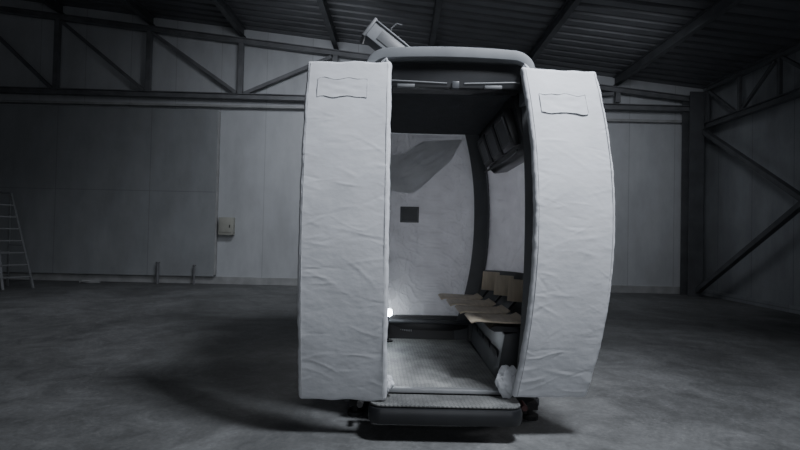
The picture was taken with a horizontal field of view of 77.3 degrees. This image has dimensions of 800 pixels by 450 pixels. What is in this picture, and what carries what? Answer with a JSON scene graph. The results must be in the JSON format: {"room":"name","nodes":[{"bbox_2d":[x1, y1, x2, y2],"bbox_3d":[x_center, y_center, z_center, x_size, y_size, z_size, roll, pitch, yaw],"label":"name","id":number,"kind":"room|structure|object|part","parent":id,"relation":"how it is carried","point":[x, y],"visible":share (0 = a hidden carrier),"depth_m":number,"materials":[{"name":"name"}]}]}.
{"room":"warehouse","nodes":[
{"label":"warehouse","id":0,"kind":"room"},
{"bbox_2d":[0,0,702,286],"bbox_3d":[-2.653,-2.196,12.700,20.600,7.432,0.120,1,-1,0],"label":"wall","id":1,"kind":"structure","parent":0,"point":[260,165],"depth_m":12.65,"materials":[{"name":"grey metal"}]},
{"bbox_2d":[0,104,218,276],"bbox_3d":[-8.642,-0.909,12.525,8.080,4.210,0.080,1,-1,0],"label":"door","id":2,"kind":"structure","parent":1,"relation":"in","point":[95,190],"depth_m":12.49,"materials":[{"name":"grey metal"}]},
{"bbox_2d":[0,100,303,109],"bbox_3d":[-7.535,-3.041,12.524,10.400,0.050,0.140,1,-1,0],"label":"trim","id":3,"kind":"structure","parent":1,"relation":"attached to","point":[1,101],"depth_m":12.45,"materials":[{"name":"grey metal"}]},
{"bbox_2d":[214,112,220,274],"bbox_3d":[-4.584,-0.795,12.544,0.040,4.100,0.080,1,-1,0],"label":"door frame","id":4,"kind":"structure","parent":1,"relation":"attached to","point":[219,113],"depth_m":12.52,"materials":[{"name":"grey metal"}]},
{"bbox_2d":[218,217,234,234],"bbox_3d":[-4.332,0.030,12.485,0.360,0.440,0.224,1,-1,0],"label":"electrical box","id":5,"kind":"object","parent":1,"relation":"attached to","point":[226,225],"visible":1,"depth_m":12.39,"materials":[{"name":"beige metal"}]},
{"bbox_3d":[-4.331,0.008,12.400,0.300,0.340,0.020,1,-1,0],"label":"door","id":6,"kind":"part","parent":5,"relation":"part of","materials":[{"name":"grey metal"}]},
{"bbox_2d":[2,272,679,293],"bbox_3d":[-2.732,1.427,12.555,20.500,0.180,0.040,1,-1,0],"label":"baseboard","id":7,"kind":"structure","parent":1,"relation":"attached to","point":[35,276],"depth_m":12.54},
{"bbox_2d":[606,119,681,123],"bbox_3d":[6.058,-2.613,12.571,2.600,0.060,0.120,1,-1,0],"label":"trim","id":8,"kind":"structure","parent":1,"relation":"attached to","point":[607,120],"depth_m":12.51,"materials":[{"name":"grey metal"}]},
{"bbox_2d":[0,279,799,449],"bbox_3d":[-2.731,1.391,2.774,21.000,0.100,20.000,1,-1,0],"label":"floor","id":9,"kind":"structure","parent":0,"point":[104,365],"depth_m":4.54,"materials":[{"name":"concrete"}]},
{"bbox_2d":[0,191,34,289],"bbox_3d":[-8.500,0.324,10.810,1.033,2.079,0.588,1,-1,22],"label":"stepladder","id":10,"kind":"object","parent":9,"relation":"on","point":[10,198],"visible":0.99,"depth_m":10.89,"materials":[{"name":"metal"}]},
{"bbox_3d":[-8.479,0.330,10.534,0.567,2.058,0.045,1,-1,27],"label":"rail","id":11,"kind":"part","parent":10,"relation":"part of","materials":[{"name":"metal"}]},
{"bbox_3d":[-8.664,0.335,11.071,0.050,2.058,0.371,2,-1,-36],"label":"rail","id":12,"kind":"part","parent":10,"relation":"part of","materials":[{"name":"metal"}]},
{"bbox_3d":[-8.239,0.341,10.901,0.632,2.058,0.045,1,-1,6],"label":"rail","id":13,"kind":"part","parent":10,"relation":"part of","materials":[{"name":"metal"}]},
{"bbox_2d":[79,279,99,282],"bbox_3d":[-7.504,1.359,12.092,0.457,0.070,0.190,2,-1,-20],"label":"wood offcut","id":14,"kind":"object","parent":9,"relation":"on","point":[95,280],"visible":1,"depth_m":12.07,"materials":[{"name":"wood"}]},
{"bbox_2d":[156,262,159,283],"bbox_3d":[-5.977,1.177,12.329,0.100,0.530,0.100,1,-1,0],"label":"pipe stub","id":15,"kind":"object","parent":9,"relation":"on","point":[157,263],"visible":1,"depth_m":12.30,"materials":[{"name":"paint"}]},
{"bbox_2d":[193,265,195,283],"bbox_3d":[-5.078,1.221,12.328,0.080,0.480,0.080,1,-1,0],"label":"pipe stub","id":16,"kind":"object","parent":9,"relation":"on","point":[193,265],"visible":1,"depth_m":12.31,"materials":[{"name":"paint"}]},
{"bbox_2d":[297,17,614,426],"bbox_3d":[0.364,-0.137,4.289,2.077,3.143,2.273,1,-1,0],"label":"cabin","id":17,"kind":"object","parent":9,"relation":"on","point":[490,248],"visible":1,"depth_m":3.32,"materials":[{"name":"grey fabric"}]},
{"bbox_3d":[-0.264,-1.640,4.230,0.127,0.166,0.190,1,-1,-10],"label":"arm plate","id":18,"kind":"part","parent":17,"relation":"part of","materials":[{"name":"grey paint"}]},
{"bbox_3d":[0.011,-1.433,4.277,0.645,0.513,0.160,1,-1,-10],"label":"hanger arm","id":19,"kind":"part","parent":17,"relation":"part of","materials":[{"name":"grey paint"}]},
{"bbox_3d":[-0.022,-1.470,4.187,0.359,0.287,0.010,1,-1,-10],"label":"arm plate","id":20,"kind":"part","parent":17,"relation":"part of","materials":[{"name":"grey paint"}]},
{"bbox_2d":[387,308,392,341],"bbox_3d":[-0.117,0.998,5.013,0.098,0.332,0.098,1,-1,0],"label":"work light","id":21,"kind":"object","parent":17,"relation":"on","point":[390,311],"visible":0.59,"depth_m":5.00,"materials":[{"name":"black plastic"}]},
{"bbox_2d":[400,206,418,222],"bbox_3d":[0.102,-0.112,5.361,0.200,0.170,0.020,1,-1,0],"label":"vent","id":22,"kind":"object","parent":17,"relation":"attached to","point":[408,214],"depth_m":5.34,"materials":[{"name":"grey paint"}]},
{"bbox_3d":[0.097,-0.984,3.433,0.450,0.029,0.014,1,-1,0],"label":"door rod","id":23,"kind":"part","parent":17,"relation":"part of","materials":[{"name":"grey paint"}]},
{"bbox_3d":[0.157,1.069,5.228,0.948,0.242,0.187,1,-1,-5],"label":"panel","id":24,"kind":"part","parent":17,"relation":"part of","materials":[{"name":"black plastic"}]},
{"bbox_3d":[0.176,1.098,5.216,1.060,0.175,0.030,1,-1,0],"label":"kick panel","id":25,"kind":"part","parent":17,"relation":"part of","materials":[{"name":"black plastic"}]},
{"bbox_3d":[0.205,1.169,4.345,1.060,0.015,1.630,1,-1,0],"label":"floor plate","id":26,"kind":"part","parent":17,"relation":"part of","materials":[{"name":"grey metal"}]},
{"bbox_3d":[0.323,1.259,4.398,1.642,0.155,1.692,1,-1,0],"label":"floor frame","id":27,"kind":"part","parent":17,"relation":"part of","materials":[{"name":"black plastic"}]},
{"bbox_3d":[0.600,0.718,5.028,0.409,0.036,0.350,1,-1,0],"label":"seat","id":28,"kind":"part","parent":17,"relation":"part of","materials":[{"name":"brown wood"}]},
{"bbox_3d":[0.645,0.711,4.608,0.409,0.036,0.350,1,-1,0],"label":"seat","id":29,"kind":"part","parent":17,"relation":"part of","materials":[{"name":"brown wood"}]},
{"bbox_2d":[473,323,477,331],"bbox_3d":[0.743,1.005,4.923,0.022,0.061,0.250,1,-1,0],"label":"vent","id":30,"kind":"object","parent":17,"relation":"attached to","point":[475,325],"depth_m":4.90,"materials":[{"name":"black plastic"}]},
{"bbox_2d":[478,328,483,338],"bbox_3d":[0.743,0.999,4.593,0.022,0.061,0.250,1,-1,0],"label":"vent","id":31,"kind":"object","parent":17,"relation":"attached to","point":[480,330],"depth_m":4.59,"materials":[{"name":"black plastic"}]},
{"bbox_3d":[0.680,0.704,4.188,0.409,0.036,0.350,1,-1,0],"label":"seat","id":32,"kind":"part","parent":17,"relation":"part of","materials":[{"name":"brown wood"}]},
{"bbox_2d":[477,134,496,167],"bbox_3d":[0.861,-0.724,4.854,0.172,0.287,0.380,1,-1,0],"label":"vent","id":33,"kind":"object","parent":17,"relation":"attached to","point":[488,161],"depth_m":4.80,"materials":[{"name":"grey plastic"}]},
{"bbox_2d":[484,335,489,347],"bbox_3d":[0.744,0.993,4.263,0.022,0.061,0.250,1,-1,0],"label":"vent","id":34,"kind":"object","parent":17,"relation":"attached to","point":[486,337],"depth_m":4.27,"materials":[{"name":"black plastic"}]},
{"bbox_3d":[0.911,0.563,5.031,0.180,0.184,0.044,1,-1,35],"label":"backrest","id":35,"kind":"part","parent":17,"relation":"part of","materials":[{"name":"brown wood"}]},
{"bbox_3d":[0.631,-0.972,3.433,0.380,0.029,0.014,1,-1,0],"label":"door rod","id":36,"kind":"part","parent":17,"relation":"part of","materials":[{"name":"grey paint"}]},
{"bbox_3d":[0.710,0.698,3.768,0.409,0.036,0.350,1,-1,0],"label":"seat","id":37,"kind":"part","parent":17,"relation":"part of","materials":[{"name":"brown wood"}]},
{"bbox_2d":[490,343,497,357],"bbox_3d":[0.744,0.987,3.933,0.022,0.061,0.250,1,-1,0],"label":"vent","id":38,"kind":"object","parent":17,"relation":"attached to","point":[494,346],"depth_m":3.93,"materials":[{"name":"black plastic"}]},
{"bbox_2d":[485,123,506,160],"bbox_3d":[0.861,-0.732,4.414,0.172,0.287,0.380,1,-1,0],"label":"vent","id":39,"kind":"object","parent":17,"relation":"attached to","point":[491,137],"depth_m":4.36,"materials":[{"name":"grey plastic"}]},
{"bbox_3d":[1.062,0.832,4.438,0.515,0.727,1.850,1,-1,-7],"label":"panel","id":40,"kind":"part","parent":17,"relation":"part of","materials":[{"name":"brown wood"}]},
{"bbox_3d":[0.867,-0.538,4.361,0.029,0.030,1.301,1,-1,-1],"label":"grab rail","id":41,"kind":"part","parent":17,"relation":"part of","materials":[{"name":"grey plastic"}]},
{"bbox_3d":[0.803,0.766,4.372,0.320,0.040,1.530,1,-1,0],"label":"bench rail","id":42,"kind":"part","parent":17,"relation":"part of","materials":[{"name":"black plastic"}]},
{"bbox_3d":[0.956,0.557,4.611,0.180,0.184,0.044,1,-1,35],"label":"backrest","id":43,"kind":"part","parent":17,"relation":"part of","materials":[{"name":"brown wood"}]},
{"bbox_2d":[494,109,519,153],"bbox_3d":[0.861,-0.740,3.974,0.172,0.287,0.380,1,-1,0],"label":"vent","id":44,"kind":"object","parent":17,"relation":"attached to","point":[505,127],"depth_m":3.83,"materials":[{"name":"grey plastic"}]},
{"bbox_3d":[0.991,0.550,4.191,0.180,0.184,0.044,1,-1,35],"label":"backrest","id":45,"kind":"part","parent":17,"relation":"part of","materials":[{"name":"brown wood"}]},
{"bbox_2d":[680,91,704,296],"bbox_3d":[7.168,-0.754,12.268,0.340,4.961,0.360,1,-1,0],"label":"steel column","id":46,"kind":"structure","parent":9,"relation":"on","point":[692,161],"depth_m":12.11,"materials":[{"name":"grey metal"}]},
{"bbox_2d":[0,6,689,112],"bbox_3d":[-2.781,-4.319,12.479,20.065,2.569,0.160,1,-1,0],"label":"truss","id":47,"kind":"object","parent":46,"relation":"attached to","point":[59,19],"visible":0.63,"depth_m":12.44,"materials":[{"name":"metal"}]},
{"bbox_2d":[695,130,799,292],"bbox_3d":[7.280,-0.390,8.986,0.240,3.965,6.302,1,-1,0],"label":"brace","id":48,"kind":"object","parent":46,"relation":"attached to","point":[794,210],"depth_m":10.25,"materials":[{"name":"paint"}]},
{"bbox_3d":[7.370,-0.858,5.619,0.300,4.939,0.300,1,-1,0],"label":"steel column","id":49,"kind":"structure","parent":9,"relation":"on","visible":0},
{"bbox_2d":[704,41,799,128],"bbox_3d":[7.397,-2.990,3.065,0.140,1.010,18.015,1,-1,0],"label":"truss","id":50,"kind":"object","parent":49,"relation":"attached to","point":[778,57],"visible":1,"depth_m":10.39,"materials":[{"name":"metal"}]},
{"bbox_2d":[24,0,799,88],"bbox_3d":[-2.591,-5.031,2.895,20.800,2.387,19.810,1,-1,0],"label":"ceiling","id":51,"kind":"structure","parent":0,"point":[601,37],"depth_m":10.72,"materials":[{"name":"grey metal"}]},
{"bbox_2d":[39,0,64,13],"bbox_3d":[-8.530,-5.619,2.923,0.120,0.220,19.450,1,-1,0],"label":"beam","id":52,"kind":"structure","parent":51,"relation":"attached to","point":[55,5],"depth_m":12.37,"materials":[{"name":"metal"}]},
{"bbox_2d":[120,0,155,25],"bbox_3d":[-6.236,-5.318,2.919,0.120,0.220,19.450,1,-1,0],"label":"beam","id":53,"kind":"structure","parent":51,"relation":"attached to","point":[134,5],"depth_m":12.01,"materials":[{"name":"metal"}]},
{"bbox_2d":[211,0,245,37],"bbox_3d":[-3.942,-5.017,2.914,0.120,0.220,19.450,1,-1,0],"label":"beam","id":54,"kind":"structure","parent":51,"relation":"attached to","point":[223,7],"depth_m":11.61,"materials":[{"name":"metal"}]},
{"bbox_2d":[317,0,338,49],"bbox_3d":[-1.598,-4.710,2.909,0.120,0.220,19.450,1,-1,0],"label":"beam","id":55,"kind":"structure","parent":51,"relation":"attached to","point":[323,6],"depth_m":11.16,"materials":[{"name":"metal"}]},
{"bbox_2d":[428,0,442,45],"bbox_3d":[0.746,-4.402,2.905,0.120,0.220,19.450,1,-1,0],"label":"roof beam","id":56,"kind":"structure","parent":51,"relation":"attached to","point":[438,3],"depth_m":10.32,"materials":[{"name":"metal"}]},
{"bbox_2d":[527,0,581,62],"bbox_3d":[3.090,-4.095,2.900,0.120,0.220,19.450,1,-1,0],"label":"roof beam","id":57,"kind":"structure","parent":51,"relation":"attached to","point":[569,6],"depth_m":9.97,"materials":[{"name":"metal"}]},
{"bbox_2d":[613,0,743,85],"bbox_3d":[5.434,-3.788,2.896,0.120,0.220,19.450,1,-1,0],"label":"roof beam","id":58,"kind":"structure","parent":51,"relation":"attached to","point":[717,9],"depth_m":9.70,"materials":[{"name":"metal"}]},
{"bbox_2d":[703,50,799,306],"bbox_3d":[7.684,-1.025,2.822,0.120,5.187,19.600,1,-1,0],"label":"wall","id":59,"kind":"structure","parent":0,"point":[739,203],"depth_m":10.70,"materials":[{"name":"grey metal"}]},
{"bbox_2d":[702,290,799,313],"bbox_3d":[7.549,1.495,2.776,0.040,0.140,19.500,1,-1,0],"label":"baseboard","id":60,"kind":"structure","parent":59,"relation":"attached to","point":[752,301],"depth_m":10.62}
]}

